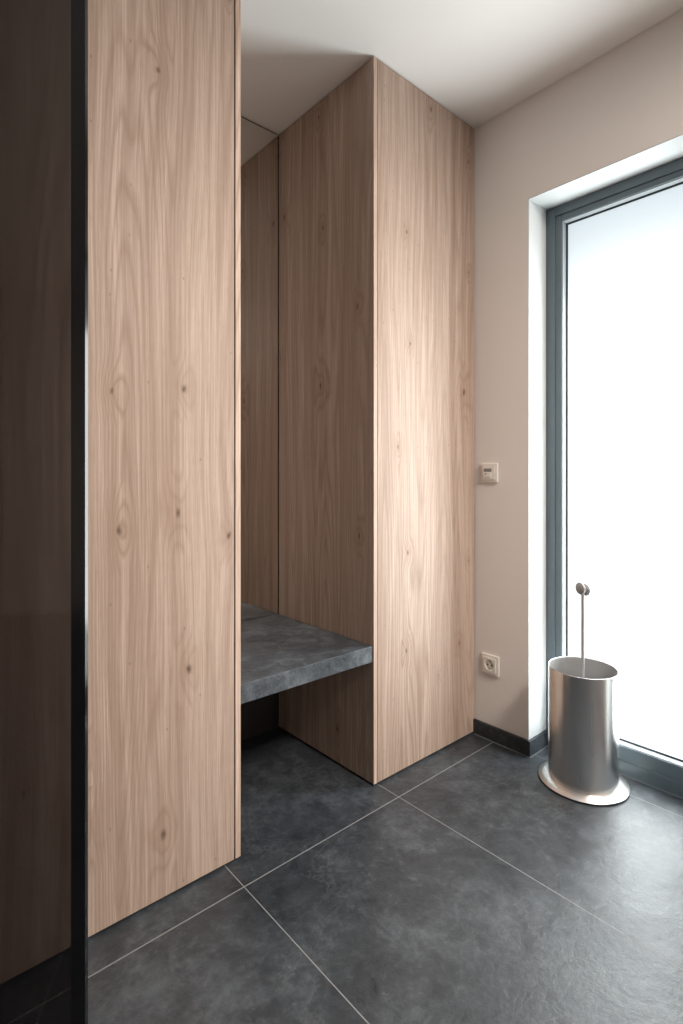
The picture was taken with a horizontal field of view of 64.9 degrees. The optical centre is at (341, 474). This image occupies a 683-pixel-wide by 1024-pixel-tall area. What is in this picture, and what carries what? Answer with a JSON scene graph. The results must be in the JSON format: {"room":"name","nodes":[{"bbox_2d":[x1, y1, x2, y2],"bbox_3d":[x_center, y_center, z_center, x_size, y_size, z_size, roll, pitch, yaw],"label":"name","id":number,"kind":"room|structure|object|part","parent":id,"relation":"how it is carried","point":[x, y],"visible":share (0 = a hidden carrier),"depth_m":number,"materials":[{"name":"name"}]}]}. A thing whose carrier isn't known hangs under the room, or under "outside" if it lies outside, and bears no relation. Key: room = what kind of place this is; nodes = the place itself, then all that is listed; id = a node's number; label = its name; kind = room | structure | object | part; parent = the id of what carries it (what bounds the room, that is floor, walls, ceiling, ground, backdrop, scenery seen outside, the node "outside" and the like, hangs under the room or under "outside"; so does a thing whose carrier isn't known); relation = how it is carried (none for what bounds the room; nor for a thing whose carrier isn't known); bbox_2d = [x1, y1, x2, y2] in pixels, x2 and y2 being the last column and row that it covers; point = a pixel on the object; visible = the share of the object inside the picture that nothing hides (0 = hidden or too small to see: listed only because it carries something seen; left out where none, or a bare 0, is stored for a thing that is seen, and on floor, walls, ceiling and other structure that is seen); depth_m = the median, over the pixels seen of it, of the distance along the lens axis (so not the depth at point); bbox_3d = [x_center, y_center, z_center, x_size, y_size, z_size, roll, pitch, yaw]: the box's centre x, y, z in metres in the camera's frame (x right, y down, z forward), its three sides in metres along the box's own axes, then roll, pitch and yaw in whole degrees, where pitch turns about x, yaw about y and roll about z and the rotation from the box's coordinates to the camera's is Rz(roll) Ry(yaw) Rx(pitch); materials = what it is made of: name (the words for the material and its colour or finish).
{"room":"entrance hall","nodes":[
{"label":"entrance hall","id":0,"kind":"room"},
{"bbox_2d":[241,136,278,739],"bbox_3d":[-1.153,-0.185,1.644,3.338,2.510,0.208,0,0,-41],"label":"wall","id":1,"kind":"structure","parent":0,"point":[260,715],"depth_m":2.24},
{"bbox_2d":[241,117,277,620],"bbox_3d":[-0.465,-0.426,2.100,0.517,2.023,0.010,0,0,-41],"label":"wall mirror","id":2,"kind":"object","parent":1,"relation":"attached to","point":[259,145],"visible":0.36,"depth_m":2.21,"materials":[{"name":"silver mirror"}]},
{"bbox_2d":[241,614,372,703],"bbox_3d":[-0.278,0.615,1.889,0.519,0.055,0.576,0,0,-41],"label":"bench slab","id":3,"kind":"object","parent":1,"relation":"attached to","point":[279,653],"visible":0.71,"depth_m":1.78,"materials":[{"name":"stone"}]},
{"bbox_2d":[88,727,682,1023],"bbox_3d":[0.490,1.120,-0.035,3.590,0.100,4.900,0,0,-41],"label":"floor","id":4,"kind":"structure","parent":0,"point":[455,886],"depth_m":1.31,"materials":[{"name":"tile"}]},
{"bbox_2d":[88,0,240,936],"bbox_3d":[-0.703,-0.183,1.506,0.622,2.506,0.570,0,0,-41],"label":"tall cabinet","id":5,"kind":"object","parent":4,"relation":"on","point":[164,76],"visible":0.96,"depth_m":1.35,"materials":[{"name":"brown wood"}]},
{"bbox_3d":[-0.476,-0.187,1.706,0.016,2.498,0.569,0,0,-41],"label":"panel","id":6,"kind":"part","parent":5,"relation":"part of","materials":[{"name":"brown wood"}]},
{"bbox_2d":[279,57,473,783],"bbox_3d":[0.143,-0.183,2.249,0.588,2.506,0.570,0,0,-41],"label":"tall cabinet","id":7,"kind":"object","parent":4,"relation":"on","point":[376,178],"visible":1,"depth_m":2.01,"materials":[{"name":"brown wood"}]},
{"bbox_3d":[-0.070,-0.187,2.062,0.019,2.498,0.569,0,0,-41],"label":"panel","id":8,"kind":"part","parent":7,"relation":"part of","materials":[{"name":"brown wood"}]},
{"bbox_3d":[0.332,-0.187,2.049,0.567,2.498,0.019,0,0,-41],"label":"door","id":9,"kind":"part","parent":7,"relation":"part of","materials":[{"name":"brown wood"}]},
{"bbox_2d":[538,582,629,805],"bbox_3d":[0.844,0.722,1.878,0.292,0.696,0.292,0,0,-41],"label":"umbrella stand","id":10,"kind":"object","parent":4,"relation":"on","point":[581,766],"visible":1,"depth_m":1.79,"materials":[{"name":"silver metal"}]},
{"bbox_3d":[0.844,0.399,1.878,0.040,0.050,0.044,0,0,-18],"label":"double disc knob","id":11,"kind":"part","parent":10,"relation":"part of","materials":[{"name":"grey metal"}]},
{"bbox_3d":[0.844,0.734,1.878,0.011,0.638,0.011,0,0,-41],"label":"rod","id":12,"kind":"part","parent":10,"relation":"part of","materials":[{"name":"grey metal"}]},
{"bbox_2d":[241,0,682,135],"bbox_3d":[0.539,-1.515,0.008,3.720,0.150,4.900,0,0,-41],"label":"ceiling","id":13,"kind":"structure","parent":0,"point":[477,59],"depth_m":1.80,"materials":[{"name":"white paint"}]},
{"bbox_2d":[474,9,682,739],"bbox_3d":[1.744,-0.185,1.067,0.252,2.510,4.900,0,0,-41],"label":"wall","id":14,"kind":"structure","parent":0,"point":[627,101],"depth_m":2.09,"materials":[{"name":"white paint"}]},
{"bbox_2d":[481,463,497,481],"bbox_3d":[0.596,-0.009,2.169,0.017,0.077,0.077,0,0,-41],"label":"wall switch","id":15,"kind":"object","parent":14,"relation":"attached to","point":[489,471],"visible":1,"depth_m":2.16,"materials":[{"name":"beige plastic"}]},
{"bbox_2d":[482,652,499,676],"bbox_3d":[0.600,0.766,2.168,0.012,0.081,0.081,0,0,-41],"label":"wall socket","id":16,"kind":"object","parent":14,"relation":"attached to","point":[490,664],"visible":1,"depth_m":2.16,"materials":[{"name":"beige plastic"}]},
{"bbox_2d":[471,718,547,756],"bbox_3d":[0.676,1.040,2.182,0.142,0.060,0.274,0,0,-41],"label":"baseboard","id":17,"kind":"structure","parent":14,"relation":"attached to","point":[507,739],"depth_m":2.10,"materials":[{"name":"stone"}]},
{"bbox_2d":[475,734,682,798],"bbox_3d":[0.868,1.069,1.961,0.146,0.002,0.810,0,0,-41],"label":"trim","id":18,"kind":"structure","parent":14,"relation":"attached to","point":[475,734],"depth_m":2.04,"materials":[{"name":"tile"}]},
{"bbox_2d":[528,134,682,739],"bbox_3d":[0.953,0.007,1.876,0.132,2.125,0.580,0,0,-41],"label":"window reveal","id":19,"kind":"structure","parent":14,"relation":"attached to","point":[670,150],"depth_m":2.08,"materials":[{"name":"grey paint"}]},
{"bbox_2d":[546,157,682,797],"bbox_3d":[1.029,0.009,1.942,0.070,2.122,0.574,0,0,-41],"label":"window","id":20,"kind":"structure","parent":14,"relation":"in","point":[660,770],"depth_m":2.10,"materials":[{"name":"metal"}]},
{"bbox_3d":[-1.413,-0.185,0.775,1.400,2.510,0.750,0,0,-41],"label":"wall pier","id":21,"kind":"object","parent":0,"visible":0},
{"bbox_2d":[0,0,87,1023],"bbox_3d":[-0.715,-0.166,0.778,0.629,2.448,0.038,0,0,-26],"label":"door","id":22,"kind":"structure","parent":21,"relation":"attached to","point":[44,43],"depth_m":0.88,"materials":[{"name":"black glass"}]},
{"bbox_3d":[-0.707,-0.166,0.778,0.615,2.448,0.030,0,0,-26],"label":"door frame","id":23,"kind":"part","parent":22,"relation":"part of","materials":[{"name":"black metal"}]}
]}

